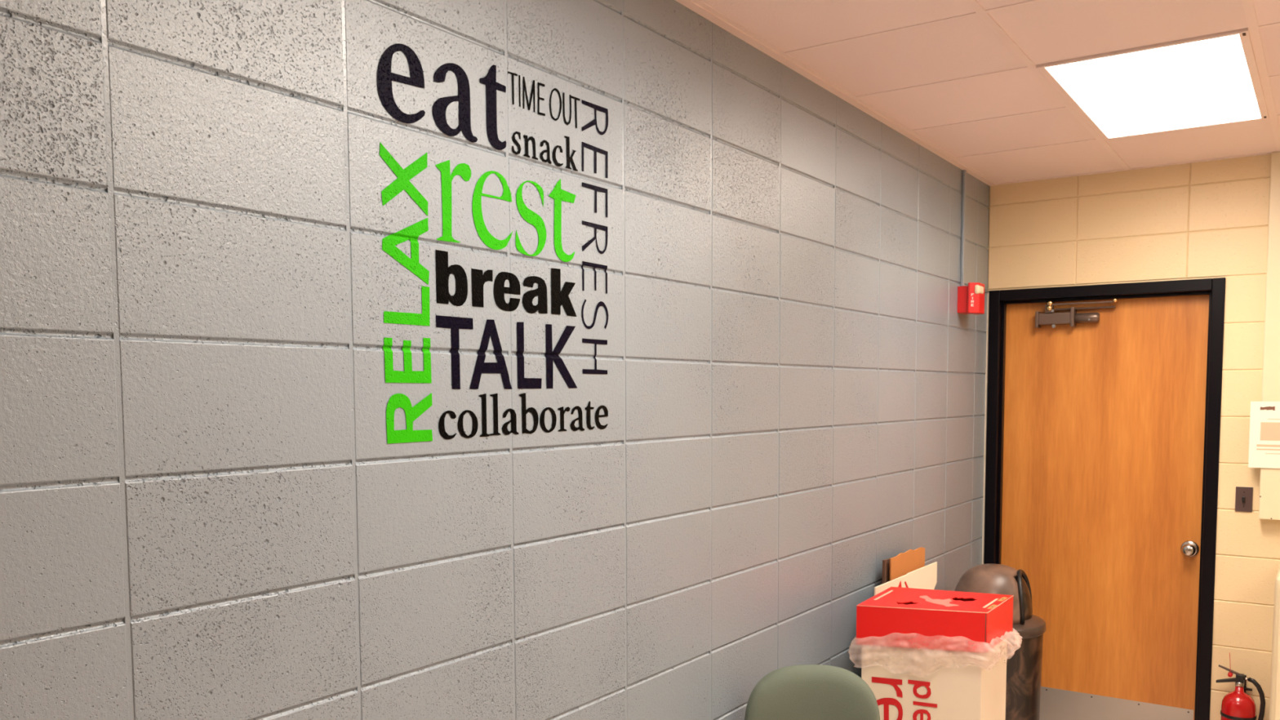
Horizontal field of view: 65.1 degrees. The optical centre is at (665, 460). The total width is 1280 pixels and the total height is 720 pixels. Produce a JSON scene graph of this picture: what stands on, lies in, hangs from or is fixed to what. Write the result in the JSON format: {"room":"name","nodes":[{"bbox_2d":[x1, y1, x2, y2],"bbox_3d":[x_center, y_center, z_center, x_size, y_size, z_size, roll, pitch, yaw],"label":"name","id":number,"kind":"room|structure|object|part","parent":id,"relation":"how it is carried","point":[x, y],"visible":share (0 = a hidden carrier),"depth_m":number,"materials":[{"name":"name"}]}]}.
{"room":"break room","nodes":[
{"label":"break room","id":0,"kind":"room"},
{"bbox_2d":[0,0,989,719],"bbox_3d":[-1.009,0.143,1.264,0.201,3.044,9.054,3,5,34],"label":"wall","id":1,"kind":"structure","parent":0,"point":[208,510],"depth_m":1.95,"materials":[{"name":"grey paint"}]},
{"bbox_2d":[379,142,432,443],"bbox_3d":[-0.480,-0.304,1.852,0.003,0.543,0.114,3,5,34],"label":"vinyl word","id":2,"kind":"object","parent":1,"relation":"attached to","point":[412,233],"visible":1,"depth_m":1.85,"materials":[{"name":"green plastic"}]},
{"bbox_2d":[377,43,506,150],"bbox_3d":[-0.420,-0.707,1.914,0.002,0.167,0.336,3,5,34],"label":"vinyl word","id":3,"kind":"object","parent":1,"relation":"attached to","point":[384,76],"visible":1,"depth_m":1.91,"materials":[{"name":"black plastic"}]},
{"bbox_2d":[435,160,576,262],"bbox_3d":[-0.320,-0.521,2.076,0.002,0.180,0.425,3,5,34],"label":"vinyl word","id":4,"kind":"object","parent":1,"relation":"attached to","point":[464,170],"visible":1,"depth_m":2.05,"materials":[{"name":"green plastic"}]},
{"bbox_2d":[435,249,576,316],"bbox_3d":[-0.321,-0.362,2.086,0.002,0.104,0.427,3,5,34],"label":"vinyl word","id":5,"kind":"object","parent":1,"relation":"attached to","point":[558,297],"visible":1,"depth_m":2.06,"materials":[{"name":"black plastic"}]},
{"bbox_2d":[435,315,577,389],"bbox_3d":[-0.322,-0.220,2.096,0.003,0.142,0.430,3,5,34],"label":"vinyl word","id":6,"kind":"object","parent":1,"relation":"attached to","point":[455,323],"visible":1,"depth_m":2.06,"materials":[{"name":"black plastic"}]},
{"bbox_2d":[438,392,608,439],"bbox_3d":[-0.288,-0.100,2.152,0.002,0.090,0.542,3,5,34],"label":"vinyl word","id":7,"kind":"object","parent":1,"relation":"attached to","point":[443,433],"visible":1,"depth_m":2.11,"materials":[{"name":"black plastic"}]},
{"bbox_2d":[507,71,580,128],"bbox_3d":[-0.259,-0.772,2.152,0.001,0.070,0.236,3,5,34],"label":"vinyl word","id":8,"kind":"object","parent":1,"relation":"attached to","point":[510,73],"visible":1,"depth_m":2.13,"materials":[{"name":"black plastic"}]},
{"bbox_2d":[511,131,577,171],"bbox_3d":[-0.258,-0.677,2.158,0.001,0.072,0.217,3,5,34],"label":"vinyl word","id":9,"kind":"object","parent":1,"relation":"attached to","point":[569,159],"visible":1,"depth_m":2.16,"materials":[{"name":"black plastic"}]},
{"bbox_2d":[581,99,608,373],"bbox_3d":[-0.165,-0.509,2.313,0.003,0.616,0.106,3,5,34],"label":"vinyl word","id":10,"kind":"object","parent":1,"relation":"attached to","point":[595,107],"visible":1,"depth_m":2.31,"materials":[{"name":"black plastic"}]},
{"bbox_2d":[960,169,966,286],"bbox_3d":[1.351,-1.054,4.546,0.013,0.522,0.024,3,5,34],"label":"conduit","id":11,"kind":"object","parent":1,"relation":"attached to","point":[964,171],"visible":0.91,"depth_m":4.54,"materials":[{"name":"metal"}]},
{"bbox_2d":[957,282,984,315],"bbox_3d":[1.391,-0.735,4.552,0.097,0.136,0.142,3,5,34],"label":"fire alarm","id":12,"kind":"object","parent":1,"relation":"attached to","point":[971,298],"visible":1,"depth_m":4.50,"materials":[{"name":"red"}]},
{"bbox_2d":[675,0,1279,186],"bbox_3d":[1.096,-1.198,0.003,5.000,0.402,9.450,3,5,34],"label":"ceiling","id":13,"kind":"structure","parent":0,"point":[961,80],"depth_m":3.04,"materials":[{"name":"tile"}]},
{"bbox_2d":[1035,27,1269,140],"bbox_3d":[1.670,-1.280,3.365,0.566,0.108,1.073,3,5,34],"label":"ceiling light","id":14,"kind":"object","parent":13,"relation":"attached to","point":[1214,79],"visible":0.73,"depth_m":3.26,"materials":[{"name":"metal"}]},
{"bbox_2d":[987,154,1279,719],"bbox_3d":[3.550,-0.042,3.777,5.000,3.044,0.200,3,5,34],"label":"wall","id":15,"kind":"structure","parent":0,"point":[1209,219],"depth_m":4.41,"materials":[{"name":"beige paint"}]},
{"bbox_2d":[982,292,989,564],"bbox_3d":[1.584,0.284,4.989,0.010,2.235,0.004,3,5,34],"label":"trim","id":16,"kind":"structure","parent":15,"relation":"attached to","point":[988,295],"depth_m":4.96,"materials":[{"name":"beige"}]},
{"bbox_2d":[983,277,1226,719],"bbox_3d":[2.045,0.299,4.756,1.014,2.235,0.142,3,5,34],"label":"door","id":17,"kind":"structure","parent":15,"relation":"in","point":[1103,429],"depth_m":4.72,"materials":[{"name":"brown wood"}]},
{"bbox_3d":[1.948,-0.721,4.706,0.315,0.042,0.032,3,5,34],"label":"closer arm","id":18,"kind":"part","parent":17,"relation":"part of","materials":[{"name":"brown metal"}]},
{"bbox_3d":[2.052,1.264,4.832,0.871,0.276,0.002,3,5,34],"label":"kick plate","id":19,"kind":"part","parent":17,"relation":"part of","materials":[{"name":"silver metal"}]},
{"bbox_3d":[2.359,0.404,4.519,0.057,0.057,0.060,3,5,34],"label":"knob","id":20,"kind":"part","parent":17,"relation":"part of","materials":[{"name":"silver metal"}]},
{"bbox_2d":[1215,653,1265,719],"bbox_3d":[2.494,1.115,4.344,0.154,0.552,0.155,-1,4,-14],"label":"fire extinguisher","id":21,"kind":"object","parent":15,"relation":"attached to","point":[1237,704],"visible":1,"depth_m":4.31,"materials":[{"name":"red metal"}]},
{"bbox_3d":[2.448,0.955,4.360,0.094,0.036,0.020,3,5,34],"label":"carry handle","id":22,"kind":"part","parent":21,"relation":"part of","materials":[{"name":"metal"}]},
{"bbox_3d":[2.452,0.914,4.355,0.086,0.037,0.018,3,5,34],"label":"lever","id":23,"kind":"part","parent":21,"relation":"part of","materials":[{"name":"grey metal"}]},
{"bbox_3d":[2.485,1.181,4.352,0.132,0.420,0.132,3,5,34],"label":"tank","id":24,"kind":"part","parent":21,"relation":"part of","materials":[{"name":"red metal"}]},
{"bbox_2d":[1235,486,1253,511],"bbox_3d":[2.512,0.169,4.353,0.065,0.108,0.018,3,5,34],"label":"light switch","id":25,"kind":"object","parent":15,"relation":"attached to","point":[1244,495],"visible":1,"depth_m":4.35,"materials":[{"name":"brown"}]},
{"bbox_2d":[1258,467,1279,519],"bbox_3d":[2.664,0.140,4.223,0.275,0.227,0.061,3,5,34],"label":"junction box","id":26,"kind":"object","parent":15,"relation":"attached to","point":[1269,482],"visible":0.9,"depth_m":4.25,"materials":[{"name":"beige metal"}]},
{"bbox_2d":[1248,401,1279,468],"bbox_3d":[2.583,-0.107,4.219,0.216,0.282,0.005,3,5,34],"label":"paper notice","id":27,"kind":"object","parent":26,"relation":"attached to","point":[1264,416],"visible":1,"depth_m":4.25,"materials":[{"name":"beige paper"}]},
{"bbox_3d":[2.582,-0.122,4.217,0.136,0.077,0.001,3,5,34],"label":"printed panel","id":28,"kind":"part","parent":27,"relation":"part of","materials":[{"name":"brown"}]},
{"bbox_2d":[1261,151,1279,401],"bbox_3d":[2.652,-0.633,4.196,0.243,1.318,0.030,3,5,34],"label":"raceway","id":29,"kind":"object","parent":15,"relation":"attached to","point":[1271,354],"visible":0.76,"depth_m":4.23,"materials":[{"name":"beige metal"}]},
{"bbox_3d":[1.102,1.798,0.212,5.000,0.120,9.450,3,5,34],"label":"floor","id":30,"kind":"structure","parent":0,"visible":0},
{"bbox_2d":[744,664,879,719],"bbox_3d":[0.424,1.086,2.792,0.480,0.941,0.559,0,4,-1],"label":"chair","id":31,"kind":"object","parent":30,"relation":"on","point":[802,691],"visible":1,"depth_m":2.92,"materials":[{"name":"plastic"}]},
{"bbox_2d":[882,546,924,583],"bbox_3d":[0.945,0.913,3.999,0.027,1.119,0.400,3,5,34],"label":"cardboard","id":32,"kind":"object","parent":30,"relation":"on","point":[899,566],"visible":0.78,"depth_m":3.91,"materials":[{"name":"brown cardboard"}]},
{"bbox_2d":[874,561,937,595],"bbox_3d":[0.943,0.958,3.934,0.007,1.040,0.675,3,5,34],"label":"cardboard","id":33,"kind":"object","parent":30,"relation":"on","point":[925,577],"visible":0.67,"depth_m":3.98,"materials":[{"name":"beige cardboard"}]},
{"bbox_2d":[897,580,908,587],"bbox_3d":[0.890,0.522,3.818,0.001,0.126,0.215,3,5,34],"label":"print","id":34,"kind":"object","parent":33,"relation":"attached to","point":[900,585],"depth_m":3.83},
{"bbox_2d":[861,636,1007,719],"bbox_3d":[0.913,1.059,3.442,0.380,0.906,0.417,3,5,34],"label":"recycling bin","id":35,"kind":"object","parent":30,"relation":"on","point":[944,685],"visible":0.8,"depth_m":3.29,"materials":[{"name":"white cardboard"}]},
{"bbox_2d":[856,586,1013,653],"bbox_3d":[0.919,0.539,3.400,0.473,0.132,0.363,2,4,22],"label":"lid","id":36,"kind":"object","parent":35,"relation":"on","point":[908,617],"visible":1,"depth_m":3.29,"materials":[{"name":"cardboard"}]},
{"bbox_2d":[849,631,1022,675],"bbox_3d":[0.925,1.016,3.449,0.554,0.930,0.414,1,4,20],"label":"liner","id":37,"kind":"object","parent":35,"relation":"in","point":[879,641],"visible":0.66,"depth_m":3.28,"materials":[{"name":"beige"}]},
{"bbox_2d":[954,563,1046,719],"bbox_3d":[1.429,0.948,4.389,0.434,0.993,0.434,3,5,34],"label":"litter bin","id":38,"kind":"object","parent":30,"relation":"on","point":[1024,665],"visible":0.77,"depth_m":4.22,"materials":[{"name":"plastic"}]},
{"bbox_3d":[1.428,0.566,4.362,0.352,0.226,0.352,3,5,34],"label":"dome lid","id":39,"kind":"part","parent":38,"relation":"part of","materials":[{"name":"plastic"}]},
{"bbox_2d":[1269,565,1279,719],"bbox_3d":[2.671,0.951,3.900,0.528,1.050,0.627,3,5,34],"label":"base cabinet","id":40,"kind":"object","parent":30,"relation":"on","point":[1274,708],"visible":1,"depth_m":3.82,"materials":[{"name":"white"}]},
{"bbox_3d":[2.527,0.937,3.680,0.495,0.910,0.020,3,5,34],"label":"cabinet door","id":41,"kind":"part","parent":40,"relation":"part of","materials":[{"name":"beige metal"}]}
]}

